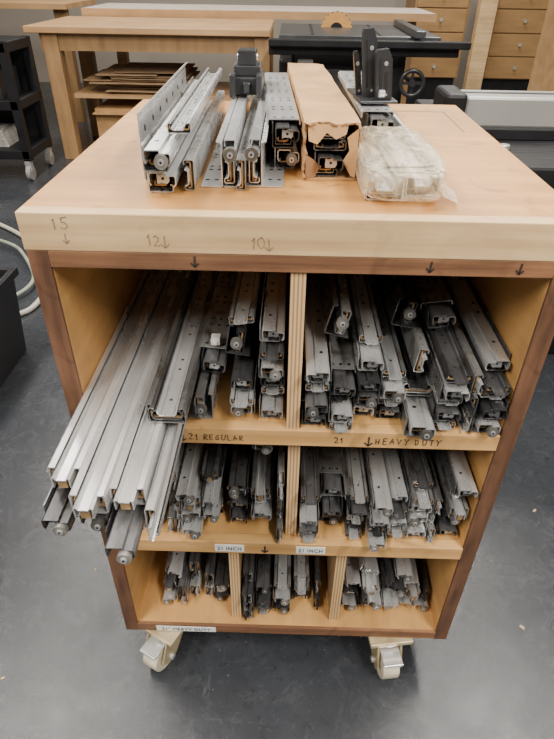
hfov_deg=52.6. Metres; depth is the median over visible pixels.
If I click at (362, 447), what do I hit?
slide
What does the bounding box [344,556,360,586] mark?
slide
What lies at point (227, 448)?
slide
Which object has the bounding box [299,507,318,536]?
slide
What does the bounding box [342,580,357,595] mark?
slide
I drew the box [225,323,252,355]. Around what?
slide
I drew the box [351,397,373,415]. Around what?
slide
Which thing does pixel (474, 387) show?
slide
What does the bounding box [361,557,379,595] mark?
slide
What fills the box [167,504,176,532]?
slide
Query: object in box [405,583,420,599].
slide
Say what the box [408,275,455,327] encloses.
slide
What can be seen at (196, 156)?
slide
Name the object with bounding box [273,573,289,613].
slide
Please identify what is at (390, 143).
slide
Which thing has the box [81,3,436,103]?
table
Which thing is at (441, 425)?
slide
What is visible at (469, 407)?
slide
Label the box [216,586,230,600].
slide
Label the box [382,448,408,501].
slide
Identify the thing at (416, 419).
slide
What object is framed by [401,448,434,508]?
slide
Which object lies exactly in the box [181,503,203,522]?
slide
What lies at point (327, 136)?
slide
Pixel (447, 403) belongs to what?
slide
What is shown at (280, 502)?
slide
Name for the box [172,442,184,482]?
slide
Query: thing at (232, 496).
slide
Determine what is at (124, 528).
slide
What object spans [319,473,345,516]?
slide
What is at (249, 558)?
slide
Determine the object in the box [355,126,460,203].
plastic wrap
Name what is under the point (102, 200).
countertop
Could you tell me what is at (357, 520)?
slide
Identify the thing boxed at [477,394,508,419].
slide
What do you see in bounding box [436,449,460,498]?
slide
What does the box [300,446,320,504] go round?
slide
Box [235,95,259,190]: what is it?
slide
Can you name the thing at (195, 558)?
slide
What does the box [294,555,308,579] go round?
slide
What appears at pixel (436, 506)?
slide
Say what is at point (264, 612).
slide
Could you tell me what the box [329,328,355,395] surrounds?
slide
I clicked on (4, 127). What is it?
newspaper
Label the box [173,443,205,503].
slide
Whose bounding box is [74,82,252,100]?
shelf
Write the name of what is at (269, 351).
slide
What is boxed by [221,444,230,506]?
slide
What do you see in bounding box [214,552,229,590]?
slide
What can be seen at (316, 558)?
slide
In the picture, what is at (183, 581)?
slide
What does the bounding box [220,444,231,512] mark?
slide
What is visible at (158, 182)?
slide
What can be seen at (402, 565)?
slide
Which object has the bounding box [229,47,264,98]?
block
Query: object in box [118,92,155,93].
cardboard sheet
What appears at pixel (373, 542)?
slide
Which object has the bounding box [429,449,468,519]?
slide
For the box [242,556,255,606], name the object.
slide
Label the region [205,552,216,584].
slide
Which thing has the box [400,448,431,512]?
slide
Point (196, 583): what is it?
slide
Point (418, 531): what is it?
slide
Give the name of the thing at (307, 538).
slide
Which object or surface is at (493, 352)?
slide
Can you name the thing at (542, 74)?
board
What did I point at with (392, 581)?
slide
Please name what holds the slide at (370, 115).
on the slide at (385, 190)
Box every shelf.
[0,136,51,159]
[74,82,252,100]
[144,444,460,539]
[187,272,458,426]
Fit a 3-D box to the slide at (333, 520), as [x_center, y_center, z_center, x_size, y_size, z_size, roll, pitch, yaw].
[0.099,0.139,1.194,0.036,0.029,0.467,1,36,1]
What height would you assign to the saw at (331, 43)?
1.001 m
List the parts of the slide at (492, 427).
rail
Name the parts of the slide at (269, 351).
rail, rail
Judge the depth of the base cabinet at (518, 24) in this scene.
5.74 m
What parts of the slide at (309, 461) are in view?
rail, rail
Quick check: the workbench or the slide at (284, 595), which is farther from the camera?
the workbench
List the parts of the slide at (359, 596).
rail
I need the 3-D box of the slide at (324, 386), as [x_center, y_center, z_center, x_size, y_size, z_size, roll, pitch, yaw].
[0.062,-0.103,0.977,0.034,0.012,0.461,1,36,1]
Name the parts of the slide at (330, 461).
rail, plate, rail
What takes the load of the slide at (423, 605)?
in the base cabinet at (84, 296)
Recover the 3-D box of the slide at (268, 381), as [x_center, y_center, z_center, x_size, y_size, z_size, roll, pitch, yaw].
[0.001,-0.131,1.034,0.036,0.029,0.517,2,36,1]
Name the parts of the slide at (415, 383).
rail, rail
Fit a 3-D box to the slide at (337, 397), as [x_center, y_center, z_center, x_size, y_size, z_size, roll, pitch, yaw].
[0.099,-0.129,1.052,0.033,0.012,0.596,2,36,0]
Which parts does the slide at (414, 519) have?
rail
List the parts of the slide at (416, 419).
rail, rail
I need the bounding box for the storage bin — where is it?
[0,267,25,386]
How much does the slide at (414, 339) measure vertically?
0.042 m
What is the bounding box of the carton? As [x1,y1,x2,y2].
[287,63,361,179]
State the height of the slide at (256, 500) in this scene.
0.013 m
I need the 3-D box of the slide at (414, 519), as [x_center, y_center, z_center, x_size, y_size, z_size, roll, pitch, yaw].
[0.252,0.114,1.175,0.037,0.030,0.522,1,36,2]
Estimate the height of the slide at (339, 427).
0.012 m
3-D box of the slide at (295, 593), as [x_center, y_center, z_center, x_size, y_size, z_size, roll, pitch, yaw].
[0.056,0.323,1.402,0.041,0.030,0.544,1,36,1]
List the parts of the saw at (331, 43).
motor, saw blade, access door, fence rail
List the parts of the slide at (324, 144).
rail, rail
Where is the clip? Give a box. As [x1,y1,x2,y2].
[211,333,220,344]
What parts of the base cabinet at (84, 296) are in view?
panel, panel, rail, panel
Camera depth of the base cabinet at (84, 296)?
0.90 m
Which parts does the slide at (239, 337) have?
rail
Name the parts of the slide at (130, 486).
rail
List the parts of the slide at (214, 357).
rail, rail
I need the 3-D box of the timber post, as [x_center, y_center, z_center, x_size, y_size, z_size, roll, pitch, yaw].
[2.040,-3.242,5.652,0.160,1.200,0.120,1,36,1]
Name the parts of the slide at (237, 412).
rail, rail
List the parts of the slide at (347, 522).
rail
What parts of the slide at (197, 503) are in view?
rail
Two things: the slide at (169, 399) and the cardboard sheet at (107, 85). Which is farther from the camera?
the cardboard sheet at (107, 85)
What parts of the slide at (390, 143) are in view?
rail, rail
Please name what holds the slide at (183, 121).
on the slide at (159, 149)
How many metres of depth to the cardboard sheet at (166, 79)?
4.13 m
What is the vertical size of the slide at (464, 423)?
0.034 m
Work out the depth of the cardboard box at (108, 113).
4.35 m
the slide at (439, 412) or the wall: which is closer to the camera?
the slide at (439, 412)
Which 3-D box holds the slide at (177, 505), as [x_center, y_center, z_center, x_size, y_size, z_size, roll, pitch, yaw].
[-0.168,0.100,1.139,0.011,0.029,0.461,2,36,0]
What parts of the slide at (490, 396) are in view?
rail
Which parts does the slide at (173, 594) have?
rail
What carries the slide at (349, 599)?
in the base cabinet at (84, 296)
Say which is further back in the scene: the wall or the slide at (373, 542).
the wall
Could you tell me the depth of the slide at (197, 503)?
0.96 m
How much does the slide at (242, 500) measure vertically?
0.031 m
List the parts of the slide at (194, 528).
rail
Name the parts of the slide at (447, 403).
rail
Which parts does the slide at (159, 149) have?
rail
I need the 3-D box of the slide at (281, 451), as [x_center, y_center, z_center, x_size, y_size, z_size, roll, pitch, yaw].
[0.015,0.012,1.151,0.012,0.031,0.596,1,36,1]
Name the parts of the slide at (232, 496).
rail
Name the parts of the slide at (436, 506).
rail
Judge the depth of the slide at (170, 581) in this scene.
1.18 m
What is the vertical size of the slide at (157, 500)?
0.048 m
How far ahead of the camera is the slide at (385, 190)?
0.71 m
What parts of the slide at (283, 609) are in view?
rail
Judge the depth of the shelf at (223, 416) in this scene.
0.85 m
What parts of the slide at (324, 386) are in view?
rail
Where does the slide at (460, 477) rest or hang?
on the slide at (438, 450)
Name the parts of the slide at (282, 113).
rail, rail, rail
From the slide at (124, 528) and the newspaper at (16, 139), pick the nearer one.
the slide at (124, 528)
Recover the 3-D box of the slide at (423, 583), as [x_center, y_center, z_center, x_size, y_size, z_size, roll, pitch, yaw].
[0.311,0.320,1.353,0.014,0.033,0.515,1,36,1]
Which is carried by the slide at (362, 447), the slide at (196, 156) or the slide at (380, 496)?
the slide at (380, 496)
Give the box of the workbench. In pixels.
[22,16,273,158]
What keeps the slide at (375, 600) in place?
on the slide at (359, 596)
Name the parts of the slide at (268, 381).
rail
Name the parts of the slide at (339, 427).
rail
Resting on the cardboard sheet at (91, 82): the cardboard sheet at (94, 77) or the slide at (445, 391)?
the cardboard sheet at (94, 77)
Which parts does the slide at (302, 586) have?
rail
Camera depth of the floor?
1.26 m
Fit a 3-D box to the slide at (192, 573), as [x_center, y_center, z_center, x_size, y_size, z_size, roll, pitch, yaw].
[-0.166,0.288,1.390,0.022,0.031,0.515,2,36,0]
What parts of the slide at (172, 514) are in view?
rail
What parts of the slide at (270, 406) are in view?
rail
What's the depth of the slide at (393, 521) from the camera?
0.96 m
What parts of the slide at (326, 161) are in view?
rail, rail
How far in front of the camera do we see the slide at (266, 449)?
0.90 m
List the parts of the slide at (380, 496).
rail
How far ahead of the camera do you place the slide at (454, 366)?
0.81 m
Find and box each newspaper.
[0,123,14,133]
[0,127,15,136]
[0,130,16,140]
[0,134,17,143]
[0,138,18,146]
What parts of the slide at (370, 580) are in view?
rail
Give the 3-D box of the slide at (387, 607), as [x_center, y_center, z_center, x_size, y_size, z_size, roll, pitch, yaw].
[0.229,0.345,1.377,0.033,0.027,0.522,1,36,0]
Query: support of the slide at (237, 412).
in the base cabinet at (84, 296)
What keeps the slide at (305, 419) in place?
in the base cabinet at (84, 296)
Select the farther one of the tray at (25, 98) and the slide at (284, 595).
the tray at (25, 98)
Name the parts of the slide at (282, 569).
rail, rail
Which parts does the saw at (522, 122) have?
lock knob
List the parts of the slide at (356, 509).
plate, rail, rail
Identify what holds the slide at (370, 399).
on the slide at (358, 409)
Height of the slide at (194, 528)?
0.030 m
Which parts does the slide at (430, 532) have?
rail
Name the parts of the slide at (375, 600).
rail, rail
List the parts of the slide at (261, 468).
rail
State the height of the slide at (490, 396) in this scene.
0.013 m
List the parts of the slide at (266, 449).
rail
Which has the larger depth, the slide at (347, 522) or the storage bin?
the storage bin
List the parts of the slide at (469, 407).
rail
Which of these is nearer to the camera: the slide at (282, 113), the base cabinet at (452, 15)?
the slide at (282, 113)
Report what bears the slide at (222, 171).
on the countertop
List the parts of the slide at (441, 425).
rail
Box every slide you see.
[41,483,75,535]
[47,269,164,487]
[68,270,185,518]
[79,503,113,530]
[104,504,145,563]
[109,270,190,509]
[141,76,197,171]
[144,358,201,541]
[146,270,218,422]
[147,100,211,192]
[163,571,178,590]
[163,578,179,604]
[165,551,184,577]
[167,67,221,133]
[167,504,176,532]
[169,443,186,505]
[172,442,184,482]
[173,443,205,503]
[174,501,180,509]
[175,515,181,532]
[176,504,181,516]
[178,551,189,599]
[181,453,204,509]
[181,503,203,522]
[181,516,203,538]
[181,575,190,604]
[182,90,224,190]
[189,368,222,418]
[189,552,202,573]
[190,552,204,578]
[190,552,206,596]
[199,271,238,372]
[201,95,250,187]
[201,443,222,480]
[202,444,226,507]
[203,444,229,522]
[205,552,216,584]
[205,577,215,597]
[206,444,225,481]
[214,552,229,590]
[216,575,229,591]
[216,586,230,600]
[220,444,228,491]
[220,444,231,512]
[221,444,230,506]
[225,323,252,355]
[227,445,253,508]
[228,271,261,324]
[228,444,251,494]
[228,451,253,522]
[229,446,251,498]
[230,382,254,407]
[231,272,264,390]
[231,345,259,416]
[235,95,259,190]
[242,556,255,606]
[243,553,255,584]
[243,586,254,614]
[243,595,254,620]
[244,87,283,186]
[251,445,274,520]
[251,449,271,499]
[252,444,272,454]
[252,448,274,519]
[254,554,272,606]
[255,449,272,502]
[255,554,270,593]
[255,568,272,611]
[257,608,267,614]
[258,350,283,380]
[259,272,286,341]
[259,334,283,360]
[259,384,282,418]
[260,272,287,385]
[261,378,283,394]
[265,72,300,147]
[273,132,298,167]
[273,554,289,605]
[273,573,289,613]
[274,554,290,589]
[276,445,282,542]
[277,481,283,498]
[277,496,283,513]
[278,445,284,487]
[292,555,309,598]
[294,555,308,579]
[294,555,308,594]
[298,484,316,542]
[299,464,318,526]
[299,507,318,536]
[300,347,325,425]
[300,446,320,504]
[303,326,321,382]
[304,273,331,382]
[305,381,328,391]
[305,387,329,417]
[306,125,346,150]
[306,130,343,176]
[312,555,319,609]
[313,555,320,592]
[318,446,342,495]
[319,273,351,337]
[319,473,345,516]
[319,497,338,524]
[322,123,345,138]
[328,397,352,422]
[328,417,351,432]
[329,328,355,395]
[330,390,351,400]
[338,70,394,137]
[340,447,368,518]
[340,592,355,610]
[342,496,361,539]
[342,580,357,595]
[343,496,361,528]
[344,496,363,524]
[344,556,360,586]
[345,274,383,370]
[345,447,368,503]
[347,274,382,343]
[348,320,384,391]
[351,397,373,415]
[352,370,378,408]
[356,128,404,200]
[357,556,381,609]
[357,584,372,607]
[358,557,378,574]
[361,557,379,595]
[362,447,370,504]
[362,448,389,527]
[363,447,392,516]
[364,515,386,551]
[366,519,384,536]
[368,274,405,379]
[374,404,400,418]
[377,557,398,609]
[377,562,390,609]
[378,112,440,196]
[378,377,405,403]
[379,275,432,396]
[379,398,399,406]
[380,275,417,328]
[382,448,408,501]
[382,557,406,596]
[386,524,405,537]
[389,514,407,527]
[392,500,407,518]
[394,558,412,581]
[398,596,410,606]
[399,395,435,440]
[400,314,429,372]
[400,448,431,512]
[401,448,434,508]
[401,558,418,586]
[403,448,433,489]
[405,520,426,537]
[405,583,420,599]
[407,509,428,526]
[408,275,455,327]
[410,594,427,611]
[415,558,429,601]
[416,306,469,401]
[418,305,472,384]
[424,449,442,514]
[425,520,435,543]
[426,392,460,421]
[428,512,435,522]
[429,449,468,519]
[429,450,446,511]
[432,383,462,405]
[433,417,455,429]
[434,513,457,535]
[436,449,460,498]
[437,501,460,524]
[440,276,511,395]
[440,449,477,497]
[441,276,510,370]
[448,301,483,394]
[457,404,471,431]
[461,387,478,416]
[469,406,500,436]
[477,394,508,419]
[479,386,504,399]
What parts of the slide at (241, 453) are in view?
rail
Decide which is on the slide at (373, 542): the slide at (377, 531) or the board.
the slide at (377, 531)
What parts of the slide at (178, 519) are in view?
rail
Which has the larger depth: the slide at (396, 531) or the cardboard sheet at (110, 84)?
the cardboard sheet at (110, 84)
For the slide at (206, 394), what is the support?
in the base cabinet at (84, 296)
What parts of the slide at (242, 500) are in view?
rail, plate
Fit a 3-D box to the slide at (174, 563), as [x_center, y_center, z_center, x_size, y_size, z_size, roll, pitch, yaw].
[-0.212,0.261,1.335,0.036,0.035,0.517,0,36,-1]
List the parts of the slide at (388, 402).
rail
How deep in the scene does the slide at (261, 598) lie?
1.14 m
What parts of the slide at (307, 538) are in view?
rail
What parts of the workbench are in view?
leg, leg, leg, leg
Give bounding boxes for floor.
[0,82,553,738]
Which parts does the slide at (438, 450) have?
rail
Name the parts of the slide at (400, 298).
rail, rail, rail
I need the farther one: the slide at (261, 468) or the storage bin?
the storage bin
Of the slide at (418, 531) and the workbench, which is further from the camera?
the workbench
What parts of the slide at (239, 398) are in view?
rail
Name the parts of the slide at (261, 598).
plate, rail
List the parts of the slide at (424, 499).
rail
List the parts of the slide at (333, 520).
rail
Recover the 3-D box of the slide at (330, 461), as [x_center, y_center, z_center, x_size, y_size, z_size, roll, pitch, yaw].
[0.101,0.057,1.194,0.046,0.032,0.544,2,36,1]
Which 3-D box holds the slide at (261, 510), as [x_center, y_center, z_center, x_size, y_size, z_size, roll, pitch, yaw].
[-0.021,0.106,1.179,0.038,0.032,0.517,1,36,1]
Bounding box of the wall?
[0,0,478,89]
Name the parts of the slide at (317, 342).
rail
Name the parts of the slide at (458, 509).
rail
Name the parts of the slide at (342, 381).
rail, plate, rail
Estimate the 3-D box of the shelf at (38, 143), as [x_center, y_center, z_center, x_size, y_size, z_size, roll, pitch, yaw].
[-2.013,-1.593,4.005,0.660,0.060,0.420,1,36,1]
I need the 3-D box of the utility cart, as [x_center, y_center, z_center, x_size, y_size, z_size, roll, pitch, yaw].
[-2.010,-1.793,3.855,0.660,0.840,0.470,1,36,1]
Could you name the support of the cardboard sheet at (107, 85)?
on the cardboard sheet at (110, 87)
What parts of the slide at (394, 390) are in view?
rail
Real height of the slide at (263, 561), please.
0.024 m
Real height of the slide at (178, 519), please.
0.029 m
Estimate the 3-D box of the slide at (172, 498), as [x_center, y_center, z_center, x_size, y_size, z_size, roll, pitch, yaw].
[-0.167,0.069,1.130,0.011,0.029,0.515,1,36,1]
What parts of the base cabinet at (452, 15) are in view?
drawer, drawer, drawer, drawer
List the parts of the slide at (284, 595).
rail, rail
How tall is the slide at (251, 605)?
0.031 m
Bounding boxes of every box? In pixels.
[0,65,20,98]
[92,99,142,137]
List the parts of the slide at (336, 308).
rail, rail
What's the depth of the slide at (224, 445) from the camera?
0.99 m
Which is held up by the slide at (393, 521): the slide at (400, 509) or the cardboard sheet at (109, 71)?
the slide at (400, 509)
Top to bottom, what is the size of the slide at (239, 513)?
0.032 m
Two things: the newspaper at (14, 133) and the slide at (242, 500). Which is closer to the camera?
the slide at (242, 500)
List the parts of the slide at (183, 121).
rail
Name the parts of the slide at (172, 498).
rail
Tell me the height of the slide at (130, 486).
0.028 m
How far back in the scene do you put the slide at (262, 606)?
1.15 m
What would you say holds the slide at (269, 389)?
on the slide at (270, 406)
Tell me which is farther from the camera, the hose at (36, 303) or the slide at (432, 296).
the hose at (36, 303)
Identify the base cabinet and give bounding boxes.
[26,250,553,678]
[405,0,470,103]
[481,0,548,90]
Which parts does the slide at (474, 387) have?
rail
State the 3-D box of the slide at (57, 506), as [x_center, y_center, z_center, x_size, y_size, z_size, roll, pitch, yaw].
[-0.252,-0.033,0.967,0.038,0.031,0.770,1,36,1]
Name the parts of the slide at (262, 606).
rail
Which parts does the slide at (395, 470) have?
rail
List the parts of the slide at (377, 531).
rail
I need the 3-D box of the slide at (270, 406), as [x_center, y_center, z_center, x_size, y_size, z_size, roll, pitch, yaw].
[-0.004,-0.089,1.052,0.036,0.029,0.544,1,36,1]
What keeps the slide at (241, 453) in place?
on the slide at (232, 496)
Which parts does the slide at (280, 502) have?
rail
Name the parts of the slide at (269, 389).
rail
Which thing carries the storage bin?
on the floor
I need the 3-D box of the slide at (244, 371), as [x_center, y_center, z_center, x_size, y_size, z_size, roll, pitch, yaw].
[-0.042,-0.109,1.003,0.037,0.029,0.462,2,36,1]
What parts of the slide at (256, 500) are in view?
rail, rail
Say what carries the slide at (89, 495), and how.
on the slide at (99, 523)
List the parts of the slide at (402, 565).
rail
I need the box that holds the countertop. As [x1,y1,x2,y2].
[15,62,553,261]
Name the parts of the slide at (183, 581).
rail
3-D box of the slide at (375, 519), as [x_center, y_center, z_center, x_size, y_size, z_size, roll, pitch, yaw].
[0.178,0.127,1.121,0.031,0.026,0.462,1,36,2]
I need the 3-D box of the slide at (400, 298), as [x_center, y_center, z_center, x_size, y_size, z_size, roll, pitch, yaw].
[0.200,-0.220,1.023,0.036,0.053,0.522,2,36,2]
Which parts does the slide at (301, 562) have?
rail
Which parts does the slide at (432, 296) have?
plate, rail, rail, rail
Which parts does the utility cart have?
post, cart panel, post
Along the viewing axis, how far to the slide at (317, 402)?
0.79 m
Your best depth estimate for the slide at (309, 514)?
0.96 m
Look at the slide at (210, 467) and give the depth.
0.95 m
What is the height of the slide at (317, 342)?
0.029 m
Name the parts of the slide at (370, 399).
rail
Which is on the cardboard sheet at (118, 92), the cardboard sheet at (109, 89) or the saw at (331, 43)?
the cardboard sheet at (109, 89)
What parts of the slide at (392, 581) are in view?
rail, rail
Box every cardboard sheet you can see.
[83,69,199,82]
[89,81,165,84]
[96,64,158,75]
[104,84,162,86]
[106,83,186,92]
[110,67,197,78]
[110,84,163,85]
[110,87,161,88]
[111,77,169,80]
[114,62,194,73]
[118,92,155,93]
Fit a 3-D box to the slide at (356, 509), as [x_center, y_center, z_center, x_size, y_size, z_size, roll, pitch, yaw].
[0.141,0.071,1.174,0.039,0.028,0.598,2,36,0]
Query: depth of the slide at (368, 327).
0.86 m
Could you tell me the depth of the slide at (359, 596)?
1.18 m
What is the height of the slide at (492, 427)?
0.030 m
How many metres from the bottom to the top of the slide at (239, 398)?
0.012 m
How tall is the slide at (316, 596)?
0.032 m
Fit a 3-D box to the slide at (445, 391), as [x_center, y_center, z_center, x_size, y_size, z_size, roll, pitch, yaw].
[0.253,-0.111,0.980,0.038,0.031,0.517,1,36,1]
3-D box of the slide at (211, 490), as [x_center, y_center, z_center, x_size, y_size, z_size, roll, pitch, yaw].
[-0.106,0.056,1.185,0.030,0.024,0.598,2,36,0]
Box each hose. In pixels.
[0,223,39,315]
[0,239,33,296]
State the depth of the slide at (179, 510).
0.99 m
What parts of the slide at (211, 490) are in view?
rail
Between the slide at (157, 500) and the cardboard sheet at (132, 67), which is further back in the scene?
the cardboard sheet at (132, 67)
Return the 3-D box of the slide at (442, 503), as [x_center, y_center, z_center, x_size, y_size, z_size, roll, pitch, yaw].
[0.311,0.091,1.175,0.033,0.012,0.542,2,36,0]
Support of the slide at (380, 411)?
in the base cabinet at (84, 296)
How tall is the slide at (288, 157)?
0.031 m
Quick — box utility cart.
[0,35,53,179]
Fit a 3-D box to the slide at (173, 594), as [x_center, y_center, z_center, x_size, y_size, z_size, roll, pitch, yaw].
[-0.220,0.353,1.359,0.029,0.024,0.467,2,36,0]
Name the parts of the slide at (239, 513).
rail, rail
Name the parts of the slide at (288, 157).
rail, rail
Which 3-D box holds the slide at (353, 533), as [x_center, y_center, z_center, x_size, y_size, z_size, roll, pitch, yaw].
[0.142,0.148,1.194,0.030,0.014,0.515,1,36,1]
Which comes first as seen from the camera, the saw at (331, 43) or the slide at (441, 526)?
the slide at (441, 526)
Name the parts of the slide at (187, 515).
rail, rail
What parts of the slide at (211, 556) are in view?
rail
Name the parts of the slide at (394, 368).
rail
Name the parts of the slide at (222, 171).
rail, rail, rail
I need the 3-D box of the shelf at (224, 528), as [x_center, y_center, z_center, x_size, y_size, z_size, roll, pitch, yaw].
[0.030,0.117,1.270,0.609,0.024,0.645,1,36,1]
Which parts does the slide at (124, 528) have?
rail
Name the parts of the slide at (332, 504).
rail, plate, rail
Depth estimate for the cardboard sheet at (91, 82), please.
4.14 m
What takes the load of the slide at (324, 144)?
on the slide at (326, 161)
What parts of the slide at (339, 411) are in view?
rail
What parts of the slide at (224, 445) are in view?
rail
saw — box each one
[268,11,471,103]
[415,85,553,353]
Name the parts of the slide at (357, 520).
rail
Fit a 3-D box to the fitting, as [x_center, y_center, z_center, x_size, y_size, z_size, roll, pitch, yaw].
[0.144,-0.460,0.840,0.062,0.094,0.115,-2,36,-4]
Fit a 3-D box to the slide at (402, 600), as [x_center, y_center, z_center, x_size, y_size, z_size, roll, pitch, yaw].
[0.269,0.343,1.382,0.032,0.027,0.517,1,36,1]
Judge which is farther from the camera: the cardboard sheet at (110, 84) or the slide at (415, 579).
the cardboard sheet at (110, 84)
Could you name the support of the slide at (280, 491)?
on the slide at (280, 502)
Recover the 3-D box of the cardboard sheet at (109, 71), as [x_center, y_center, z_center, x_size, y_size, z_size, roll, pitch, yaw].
[-1.099,-2.318,4.332,0.449,0.010,0.558,1,36,1]
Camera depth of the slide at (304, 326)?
0.82 m
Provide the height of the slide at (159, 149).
0.031 m
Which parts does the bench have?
leg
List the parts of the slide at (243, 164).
rail, rail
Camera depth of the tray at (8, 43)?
3.63 m
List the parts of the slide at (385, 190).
rail, rail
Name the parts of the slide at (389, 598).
rail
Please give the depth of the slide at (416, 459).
0.97 m
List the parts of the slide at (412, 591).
rail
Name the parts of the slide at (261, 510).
rail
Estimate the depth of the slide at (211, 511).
0.97 m
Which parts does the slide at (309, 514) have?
rail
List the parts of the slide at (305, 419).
plate, rail, rail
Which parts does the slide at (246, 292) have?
rail, rail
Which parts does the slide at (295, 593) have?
rail, plate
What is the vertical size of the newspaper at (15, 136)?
0.020 m
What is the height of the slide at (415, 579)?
0.030 m
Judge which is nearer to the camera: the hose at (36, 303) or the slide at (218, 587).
the slide at (218, 587)
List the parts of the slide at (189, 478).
rail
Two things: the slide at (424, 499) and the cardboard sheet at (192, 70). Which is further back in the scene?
the cardboard sheet at (192, 70)
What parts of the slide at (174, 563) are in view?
rail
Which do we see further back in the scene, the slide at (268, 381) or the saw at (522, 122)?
the saw at (522, 122)
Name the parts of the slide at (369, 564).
rail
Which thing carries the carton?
on the countertop
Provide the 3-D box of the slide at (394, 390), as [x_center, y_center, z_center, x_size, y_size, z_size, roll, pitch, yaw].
[0.174,-0.133,1.041,0.036,0.029,0.605,1,36,1]
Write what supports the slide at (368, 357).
on the slide at (366, 380)
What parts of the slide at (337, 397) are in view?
rail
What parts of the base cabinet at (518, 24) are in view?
drawer, drawer, drawer, drawer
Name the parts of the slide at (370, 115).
plate, rail, rail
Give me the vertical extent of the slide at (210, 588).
0.030 m
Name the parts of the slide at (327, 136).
rail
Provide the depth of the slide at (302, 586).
1.13 m
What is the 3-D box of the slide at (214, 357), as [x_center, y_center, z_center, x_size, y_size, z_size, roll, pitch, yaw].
[-0.088,-0.152,1.046,0.048,0.037,0.517,2,36,1]
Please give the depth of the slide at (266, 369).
0.79 m
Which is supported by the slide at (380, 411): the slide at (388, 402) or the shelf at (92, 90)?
the slide at (388, 402)
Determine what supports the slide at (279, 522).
in the base cabinet at (84, 296)
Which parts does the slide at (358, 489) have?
rail, rail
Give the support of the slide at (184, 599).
in the base cabinet at (84, 296)
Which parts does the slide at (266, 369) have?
rail, rail, rail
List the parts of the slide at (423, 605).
rail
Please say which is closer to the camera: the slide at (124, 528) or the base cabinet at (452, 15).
the slide at (124, 528)
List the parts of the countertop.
angle bracket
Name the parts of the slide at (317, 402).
rail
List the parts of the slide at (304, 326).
rail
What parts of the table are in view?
leg, leg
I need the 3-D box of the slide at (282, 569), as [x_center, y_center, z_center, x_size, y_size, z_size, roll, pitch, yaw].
[0.017,0.307,1.311,0.034,0.012,0.461,1,36,1]
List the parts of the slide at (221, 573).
rail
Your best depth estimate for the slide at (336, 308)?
0.81 m
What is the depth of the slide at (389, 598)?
1.15 m
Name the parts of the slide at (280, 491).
rail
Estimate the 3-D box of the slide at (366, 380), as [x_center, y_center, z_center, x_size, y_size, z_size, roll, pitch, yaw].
[0.140,-0.147,1.032,0.044,0.031,0.598,1,36,0]
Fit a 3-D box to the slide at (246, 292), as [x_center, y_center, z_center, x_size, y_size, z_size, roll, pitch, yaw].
[-0.040,-0.206,0.979,0.037,0.017,0.488,2,36,2]
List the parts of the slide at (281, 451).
rail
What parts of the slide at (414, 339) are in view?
rail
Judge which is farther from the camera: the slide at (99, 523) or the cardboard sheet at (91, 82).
the cardboard sheet at (91, 82)
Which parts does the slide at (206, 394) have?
rail, rail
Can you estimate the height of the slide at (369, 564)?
0.032 m
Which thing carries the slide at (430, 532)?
in the base cabinet at (84, 296)
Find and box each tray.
[0,35,30,52]
[0,90,41,110]
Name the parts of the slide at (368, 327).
rail, rail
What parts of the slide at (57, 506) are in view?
rail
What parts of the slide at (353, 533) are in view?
rail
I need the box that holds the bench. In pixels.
[0,0,95,121]
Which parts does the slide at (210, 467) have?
rail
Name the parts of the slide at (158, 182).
rail, rail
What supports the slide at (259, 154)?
on the countertop
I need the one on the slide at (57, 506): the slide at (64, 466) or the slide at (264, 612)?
the slide at (64, 466)
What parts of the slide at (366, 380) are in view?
plate, rail, rail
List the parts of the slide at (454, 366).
rail, rail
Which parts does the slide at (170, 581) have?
rail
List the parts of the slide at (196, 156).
rail, rail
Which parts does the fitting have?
lever arm, slotted plate, plate, slotted plate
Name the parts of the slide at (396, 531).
rail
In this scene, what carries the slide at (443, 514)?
on the slide at (441, 526)
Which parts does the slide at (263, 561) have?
rail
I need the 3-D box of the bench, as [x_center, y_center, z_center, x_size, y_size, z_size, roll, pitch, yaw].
[-2.516,-2.990,5.406,1.450,0.960,0.900,1,36,1]
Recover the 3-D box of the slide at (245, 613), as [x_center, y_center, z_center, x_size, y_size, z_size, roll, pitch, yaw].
[-0.054,0.373,1.329,0.022,0.031,0.461,0,36,1]
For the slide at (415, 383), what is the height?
0.034 m
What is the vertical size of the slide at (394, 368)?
0.012 m
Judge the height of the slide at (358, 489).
0.011 m
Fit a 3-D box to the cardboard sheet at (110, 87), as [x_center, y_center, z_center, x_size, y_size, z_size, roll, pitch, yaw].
[-1.023,-2.257,4.411,0.454,0.010,0.498,1,36,1]
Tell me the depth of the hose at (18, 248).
2.78 m
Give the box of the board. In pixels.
[527,0,553,90]
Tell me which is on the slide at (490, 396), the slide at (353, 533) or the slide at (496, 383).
the slide at (496, 383)
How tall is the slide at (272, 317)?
0.029 m
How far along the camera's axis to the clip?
0.85 m
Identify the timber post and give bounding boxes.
[462,0,498,89]
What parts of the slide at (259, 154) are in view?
rail, rail, rail, rail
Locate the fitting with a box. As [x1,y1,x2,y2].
[347,27,397,103]
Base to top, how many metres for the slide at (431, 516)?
0.034 m
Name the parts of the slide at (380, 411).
rail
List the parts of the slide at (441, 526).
rail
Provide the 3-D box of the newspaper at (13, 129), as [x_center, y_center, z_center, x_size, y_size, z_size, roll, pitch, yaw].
[-2.054,-1.669,3.927,0.378,0.020,0.220,2,36,2]
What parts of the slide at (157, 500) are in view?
rail, rail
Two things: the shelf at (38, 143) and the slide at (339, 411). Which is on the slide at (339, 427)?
the slide at (339, 411)
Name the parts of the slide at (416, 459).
rail, rail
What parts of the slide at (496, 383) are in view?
rail, rail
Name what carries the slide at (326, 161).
in the carton

